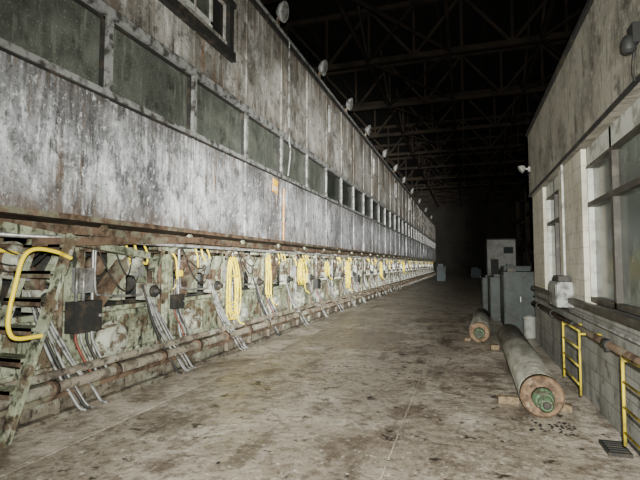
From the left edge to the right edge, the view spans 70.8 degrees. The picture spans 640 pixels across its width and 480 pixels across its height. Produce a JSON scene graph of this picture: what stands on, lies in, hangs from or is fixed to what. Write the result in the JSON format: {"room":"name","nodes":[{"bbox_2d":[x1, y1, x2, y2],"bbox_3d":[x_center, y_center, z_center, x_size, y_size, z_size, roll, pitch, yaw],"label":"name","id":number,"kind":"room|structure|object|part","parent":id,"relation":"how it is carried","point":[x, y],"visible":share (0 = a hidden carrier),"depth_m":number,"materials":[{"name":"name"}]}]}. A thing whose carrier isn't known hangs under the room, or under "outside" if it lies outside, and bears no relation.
{"room":"factory floor","nodes":[
{"label":"factory floor","id":0,"kind":"room"},
{"bbox_2d":[260,0,286,4],"bbox_3d":[2.277,-9.439,14.079,23.800,2.570,0.200,-1,-3,18],"label":"roof truss","id":1,"kind":"object","parent":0,"point":[264,2],"depth_m":15.26,"materials":[{"name":"brown metal"}]},
{"bbox_2d":[0,274,639,479],"bbox_3d":[8.547,3.452,32.832,24.000,0.200,80.000,-1,-3,18],"label":"floor","id":2,"kind":"structure","parent":0,"point":[304,432],"depth_m":4.64,"materials":[{"name":"concrete"}]},
{"bbox_2d":[0,218,435,435],"bbox_3d":[4.153,2.322,32.966,4.392,2.070,67.661,-1,-3,18],"label":"machinery","id":3,"kind":"object","parent":2,"relation":"on","point":[134,310],"depth_m":6.62,"materials":[{"name":"metal"}]},
{"bbox_3d":[3.113,2.376,33.310,2.200,2.000,67.640,-1,-3,18],"label":"frame","id":4,"kind":"part","parent":3,"relation":"part of","materials":[{"name":"black metal"}]},
{"bbox_3d":[5.981,1.458,32.431,0.462,0.390,67.640,-1,-3,18],"label":"support rail","id":5,"kind":"part","parent":3,"relation":"part of","materials":[{"name":"metal"}]},
{"bbox_2d":[0,0,435,260],"bbox_3d":[4.085,-1.217,33.163,4.657,5.000,67.685,-1,-3,18],"label":"wall","id":6,"kind":"structure","parent":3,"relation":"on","point":[170,117],"depth_m":6.89,"materials":[{"name":"concrete"}]},
{"bbox_2d":[272,178,277,193],"bbox_3d":[-1.006,-1.199,9.988,0.044,0.333,0.299,-1,-3,18],"label":"warning sign","id":7,"kind":"object","parent":6,"relation":"attached to","point":[275,182],"visible":1,"depth_m":9.97,"materials":[{"name":"yellow paint"}]},
{"bbox_2d":[275,1,288,25],"bbox_3d":[-0.948,-5.198,10.370,0.400,0.524,0.460,-1,-3,18],"label":"lamp","id":8,"kind":"object","parent":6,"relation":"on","point":[282,10],"visible":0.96,"depth_m":10.27,"materials":[{"name":"metal"}]},
{"bbox_2d":[318,60,327,77],"bbox_3d":[0.005,-5.041,13.316,0.400,0.524,0.460,-1,-3,18],"label":"lamp","id":9,"kind":"object","parent":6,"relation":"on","point":[323,65],"visible":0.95,"depth_m":13.20,"materials":[{"name":"metal"}]},
{"bbox_2d":[345,98,352,112],"bbox_3d":[0.989,-4.879,16.357,0.400,0.524,0.460,-1,-3,18],"label":"lamp","id":10,"kind":"object","parent":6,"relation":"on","point":[349,103],"visible":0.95,"depth_m":16.23,"materials":[{"name":"metal"}]},
{"bbox_2d":[365,125,370,136],"bbox_3d":[2.003,-4.712,19.493,0.400,0.524,0.460,-1,-3,18],"label":"lamp","id":11,"kind":"object","parent":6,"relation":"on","point":[368,128],"visible":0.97,"depth_m":19.37,"materials":[{"name":"metal"}]},
{"bbox_2d":[382,149,386,158],"bbox_3d":[3.325,-4.494,23.579,0.400,0.524,0.460,-1,-3,18],"label":"lamp","id":12,"kind":"object","parent":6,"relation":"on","point":[385,150],"visible":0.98,"depth_m":23.42,"materials":[{"name":"metal"}]},
{"bbox_3d":[-1.697,0.982,8.680,0.277,1.324,0.493,-2,-4,33],"label":"yellow hose coil","id":13,"kind":"part","parent":3,"relation":"part of","materials":[{"name":"yellow rubber"}]},
{"bbox_3d":[-1.148,0.907,10.184,0.396,1.173,0.215,1,-3,-13],"label":"yellow hose coil","id":14,"kind":"part","parent":3,"relation":"part of","materials":[{"name":"yellow rubber"}]},
{"bbox_3d":[-0.517,0.981,12.325,0.301,0.973,0.572,-2,-3,27],"label":"yellow hose coil","id":15,"kind":"part","parent":3,"relation":"part of","materials":[{"name":"yellow rubber"}]},
{"bbox_3d":[0.202,0.994,14.554,0.277,0.623,0.410,-2,-4,33],"label":"yellow hose coil","id":16,"kind":"part","parent":3,"relation":"part of","materials":[{"name":"yellow rubber"}]},
{"bbox_3d":[1.024,1.355,17.079,0.298,1.174,0.578,-2,-3,28],"label":"yellow hose coil","id":17,"kind":"part","parent":3,"relation":"part of","materials":[{"name":"yellow rubber"}]},
{"bbox_3d":[3.193,1.614,23.821,0.282,0.973,0.544,-2,-4,32],"label":"yellow hose coil","id":18,"kind":"part","parent":3,"relation":"part of","materials":[{"name":"yellow rubber"}]},
{"bbox_2d":[0,276,436,476],"bbox_3d":[5.594,3.150,29.067,0.600,0.003,61.000,-1,-3,18],"label":"curb","id":19,"kind":"object","parent":2,"relation":"on","point":[24,450],"visible":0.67,"depth_m":5.20,"materials":[{"name":"concrete"}]},
{"bbox_2d":[0,233,77,448],"bbox_3d":[-2.916,0.885,4.400,0.640,1.933,0.785,-1,-3,18],"label":"staircase","id":20,"kind":"structure","parent":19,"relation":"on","point":[19,391],"depth_m":4.31,"materials":[{"name":"metal"}]},
{"bbox_2d":[63,311,593,463],"bbox_3d":[1.410,2.067,8.887,5.040,0.016,12.957,-1,-3,18],"label":"debris","id":21,"kind":"object","parent":2,"relation":"on","point":[563,423],"visible":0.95,"depth_m":4.42,"materials":[{"name":"metal"}]},
{"bbox_2d":[380,284,457,479],"bbox_3d":[9.391,3.252,30.991,0.009,0.003,67.000,-1,-3,18],"label":"strip","id":22,"kind":"object","parent":2,"relation":"on","point":[457,284],"visible":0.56,"depth_m":4.79,"materials":[{"name":"concrete"}]},
{"bbox_2d":[437,264,480,280],"bbox_3d":[15.140,3.365,48.110,1.415,1.600,13.834,-2,-4,32],"label":"cabinets","id":23,"kind":"object","parent":2,"relation":"on","point":[441,271],"visible":0.98,"depth_m":42.54,"materials":[{"name":"grey metal"}]},
{"bbox_2d":[469,308,489,342],"bbox_3d":[3.817,1.967,10.705,0.410,0.410,3.913,-1,-3,20],"label":"roll","id":24,"kind":"object","parent":2,"relation":"on","point":[479,329],"visible":1,"depth_m":9.20,"materials":[{"name":"metal"}]},
{"bbox_2d":[480,275,491,310],"bbox_3d":[6.136,1.866,16.319,0.530,1.210,2.055,-1,-3,18],"label":"cabinet","id":25,"kind":"object","parent":2,"relation":"on","point":[484,279],"visible":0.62,"depth_m":15.44,"materials":[{"name":"metal"}]},
{"bbox_2d":[487,274,500,320],"bbox_3d":[5.300,1.651,13.233,0.620,1.310,1.455,-1,-3,18],"label":"cabinet","id":26,"kind":"object","parent":2,"relation":"on","point":[494,308],"visible":0.5,"depth_m":12.63,"materials":[{"name":"metal"}]},
{"bbox_2d":[489,343,498,349],"bbox_3d":[3.294,2.014,8.509,0.140,0.084,0.200,-1,-3,12],"label":"chock","id":27,"kind":"object","parent":2,"relation":"on","point":[493,346],"visible":1,"depth_m":8.42,"materials":[{"name":"beige wood"}]},
{"bbox_2d":[485,238,520,275],"bbox_3d":[23.368,2.292,57.587,3.950,4.750,4.160,-1,-3,18],"label":"booth","id":28,"kind":"object","parent":2,"relation":"on","point":[499,252],"visible":0.57,"depth_m":55.82,"materials":[{"name":"metal"}]},
{"bbox_2d":[497,394,518,404],"bbox_3d":[2.171,1.840,5.198,0.220,0.079,0.100,-1,-3,12],"label":"chock","id":29,"kind":"object","parent":2,"relation":"on","point":[503,399],"visible":1,"depth_m":5.16,"materials":[{"name":"beige wood"}]},
{"bbox_2d":[500,264,530,270],"bbox_3d":[6.667,1.615,15.371,0.830,1.610,1.555,-1,-3,18],"label":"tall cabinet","id":30,"kind":"object","parent":2,"relation":"on","point":[503,268],"visible":0.12,"depth_m":14.70,"materials":[{"name":"metal"}]},
{"bbox_2d":[500,268,535,330],"bbox_3d":[5.045,1.460,11.327,0.870,1.490,1.255,-1,-3,18],"label":"cabinet","id":31,"kind":"object","parent":2,"relation":"on","point":[517,296],"visible":0.56,"depth_m":10.80,"materials":[{"name":"metal"}]},
{"bbox_2d":[515,183,533,270],"bbox_3d":[13.188,-0.193,23.632,3.840,6.100,15.240,-1,-3,18],"label":"support frame","id":32,"kind":"object","parent":2,"relation":"on","point":[527,259],"visible":0.16,"depth_m":26.75,"materials":[{"name":"metal"}]},
{"bbox_2d":[523,315,535,338],"bbox_3d":[4.541,1.876,9.744,0.270,0.490,0.270,-1,-3,18],"label":"drum","id":33,"kind":"object","parent":2,"relation":"on","point":[529,321],"visible":0.91,"depth_m":9.64,"materials":[{"name":"white metal"}]},
{"bbox_2d":[498,324,564,417],"bbox_3d":[3.029,1.749,6.788,0.430,0.430,5.060,-1,-3,19],"label":"roll","id":34,"kind":"object","parent":2,"relation":"on","point":[540,393],"visible":1,"depth_m":4.89,"materials":[{"name":"metal"}]},
{"bbox_2d":[561,402,571,412],"bbox_3d":[2.692,1.828,4.925,0.120,0.074,0.120,-2,-3,29],"label":"chock","id":35,"kind":"object","parent":2,"relation":"on","point":[567,407],"visible":0.56,"depth_m":4.87,"materials":[{"name":"beige wood"}]},
{"bbox_2d":[533,149,639,454],"bbox_3d":[4.701,-0.412,2.606,4.640,4.300,12.800,-1,-3,18],"label":"wall","id":36,"kind":"structure","parent":2,"relation":"on","point":[601,368],"depth_m":5.54,"materials":[{"name":"concrete"}]},
{"bbox_2d":[518,165,529,172],"bbox_3d":[4.232,-1.473,9.338,0.230,0.162,0.170,-1,-3,18],"label":"wall lamp","id":37,"kind":"object","parent":36,"relation":"attached to","point":[521,168],"visible":1,"depth_m":9.29,"materials":[{"name":"metal"}]},
{"bbox_2d":[546,176,560,280],"bbox_3d":[3.933,-0.079,7.441,0.100,1.850,1.450,-1,-3,18],"label":"window","id":38,"kind":"structure","parent":36,"relation":"in","point":[552,190],"depth_m":7.82,"materials":[{"name":"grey glass"}]},
{"bbox_2d":[549,165,573,307],"bbox_3d":[3.353,-0.069,6.312,0.209,1.970,0.550,-1,-3,18],"label":"electrical box","id":39,"kind":"object","parent":36,"relation":"attached to","point":[560,287],"visible":1,"depth_m":6.09,"materials":[{"name":"metal"}]},
{"bbox_2d":[562,321,601,395],"bbox_3d":[3.010,1.333,5.191,0.222,0.690,0.874,-1,-3,18],"label":"ladder","id":40,"kind":"object","parent":36,"relation":"attached to","point":[578,347],"visible":0.92,"depth_m":5.01,"materials":[{"name":"metal"}]},
{"bbox_2d":[526,0,639,196],"bbox_3d":[4.658,-1.938,2.717,4.740,1.360,12.830,-1,-3,18],"label":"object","id":41,"kind":"structure","parent":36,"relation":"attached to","point":[591,85],"depth_m":4.99,"materials":[{"name":"grey concrete"}]},
{"bbox_2d":[620,21,639,81],"bbox_3d":[2.412,-1.455,3.507,0.115,0.442,0.120,-1,-3,18],"label":"lamp","id":42,"kind":"object","parent":41,"relation":"attached to","point":[629,42],"visible":1,"depth_m":3.48,"materials":[{"name":"metal"}]},
{"bbox_2d":[531,286,639,329],"bbox_3d":[2.460,0.660,3.273,0.070,0.070,12.800,-1,-3,18],"label":"trim","id":43,"kind":"structure","parent":36,"relation":"attached to","point":[625,319],"depth_m":4.45,"materials":[{"name":"grey concrete"}]},
{"bbox_2d":[532,294,639,364],"bbox_3d":[2.983,0.975,5.034,0.165,0.188,8.500,-1,-3,18],"label":"pipe","id":44,"kind":"object","parent":36,"relation":"attached to","point":[609,345],"visible":0.94,"depth_m":4.46,"materials":[{"name":"metal"}]},
{"bbox_2d":[586,98,639,315],"bbox_3d":[2.703,-0.282,3.639,0.100,1.850,3.750,-1,-3,18],"label":"window","id":45,"kind":"structure","parent":36,"relation":"in","point":[613,159],"depth_m":4.50,"materials":[{"name":"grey glass"}]},
{"bbox_2d":[621,355,639,449],"bbox_3d":[2.295,1.215,2.981,0.222,0.690,1.024,-1,-3,18],"label":"ladder","id":46,"kind":"object","parent":36,"relation":"attached to","point":[623,358],"visible":0.9,"depth_m":3.47,"materials":[{"name":"metal"}]},
{"bbox_2d":[598,439,633,458],"bbox_3d":[2.540,1.788,3.871,0.180,0.042,0.300,-1,-3,18],"label":"drain grate","id":47,"kind":"object","parent":2,"relation":"on","point":[612,448],"visible":1,"depth_m":3.81,"materials":[{"name":"metal"}]},
{"bbox_2d":[264,0,586,190],"bbox_3d":[8.547,-9.979,33.547,24.000,0.300,80.000,-1,-3,18],"label":"roof trusses","id":48,"kind":"structure","parent":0,"point":[498,11],"depth_m":26.07,"materials":[{"name":"brown metal"}]},
{"bbox_2d":[280,0,572,72],"bbox_3d":[4.060,-9.146,19.590,23.800,2.570,0.200,-1,-3,18],"label":"roof truss","id":49,"kind":"object","parent":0,"point":[566,34],"depth_m":19.50,"materials":[{"name":"brown metal"}]},
{"bbox_2d":[290,0,583,207],"bbox_3d":[8.624,-8.474,33.705,22.100,2.670,78.500,-1,-3,18],"label":"roof trusses","id":50,"kind":"structure","parent":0,"point":[544,21],"depth_m":23.80,"materials":[{"name":"brown metal"}]},
{"bbox_2d":[317,38,569,112],"bbox_3d":[5.842,-8.852,25.101,23.800,2.570,0.200,-1,-3,18],"label":"roof truss","id":51,"kind":"object","parent":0,"point":[500,92],"depth_m":24.54,"materials":[{"name":"brown metal"}]},
{"bbox_2d":[342,82,548,138],"bbox_3d":[7.625,-8.558,30.613,23.800,2.570,0.200,-1,-3,18],"label":"roof truss","id":52,"kind":"object","parent":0,"point":[496,124],"depth_m":30.12,"materials":[{"name":"brown metal"}]},
{"bbox_2d":[360,112,533,156],"bbox_3d":[9.408,-8.265,36.124,23.800,2.570,0.200,-1,-3,18],"label":"roof truss","id":53,"kind":"object","parent":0,"point":[489,146],"depth_m":35.60,"materials":[{"name":"brown metal"}]},
{"bbox_2d":[373,133,527,170],"bbox_3d":[11.190,-7.971,41.636,23.800,2.570,0.200,-1,-3,18],"label":"roof truss","id":54,"kind":"object","parent":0,"point":[511,136],"depth_m":41.11,"materials":[{"name":"brown metal"}]},
{"bbox_2d":[384,148,528,180],"bbox_3d":[12.973,-7.677,47.147,23.800,2.570,0.200,-1,-3,18],"label":"roof truss","id":55,"kind":"object","parent":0,"point":[387,160],"depth_m":46.47,"materials":[{"name":"brown metal"}]},
{"bbox_2d":[394,162,528,189],"bbox_3d":[14.756,-7.384,52.659,23.800,2.570,0.200,-1,-3,18],"label":"roof truss","id":56,"kind":"object","parent":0,"point":[511,183],"depth_m":51.94,"materials":[{"name":"brown metal"}]},
{"bbox_2d":[399,171,528,196],"bbox_3d":[16.538,-7.090,58.170,23.800,2.570,0.200,-1,-3,18],"label":"roof truss","id":57,"kind":"object","parent":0,"point":[480,192],"depth_m":57.31,"materials":[{"name":"brown metal"}]},
{"bbox_2d":[404,179,532,201],"bbox_3d":[18.321,-6.796,63.681,23.800,2.570,0.200,-1,-3,18],"label":"roof truss","id":58,"kind":"object","parent":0,"point":[478,198],"depth_m":62.79,"materials":[{"name":"brown metal"}]},
{"bbox_2d":[409,186,532,206],"bbox_3d":[20.104,-6.503,69.193,23.800,2.570,0.200,-1,-3,18],"label":"roof truss","id":59,"kind":"object","parent":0,"point":[478,203],"depth_m":68.36,"materials":[{"name":"brown metal"}]},
{"bbox_2d":[412,187,533,273],"bbox_3d":[20.857,-1.211,71.246,24.000,13.200,0.500,-1,-3,18],"label":"wall","id":60,"kind":"structure","parent":0,"point":[461,233],"depth_m":70.38,"materials":[{"name":"metal"}]}
]}

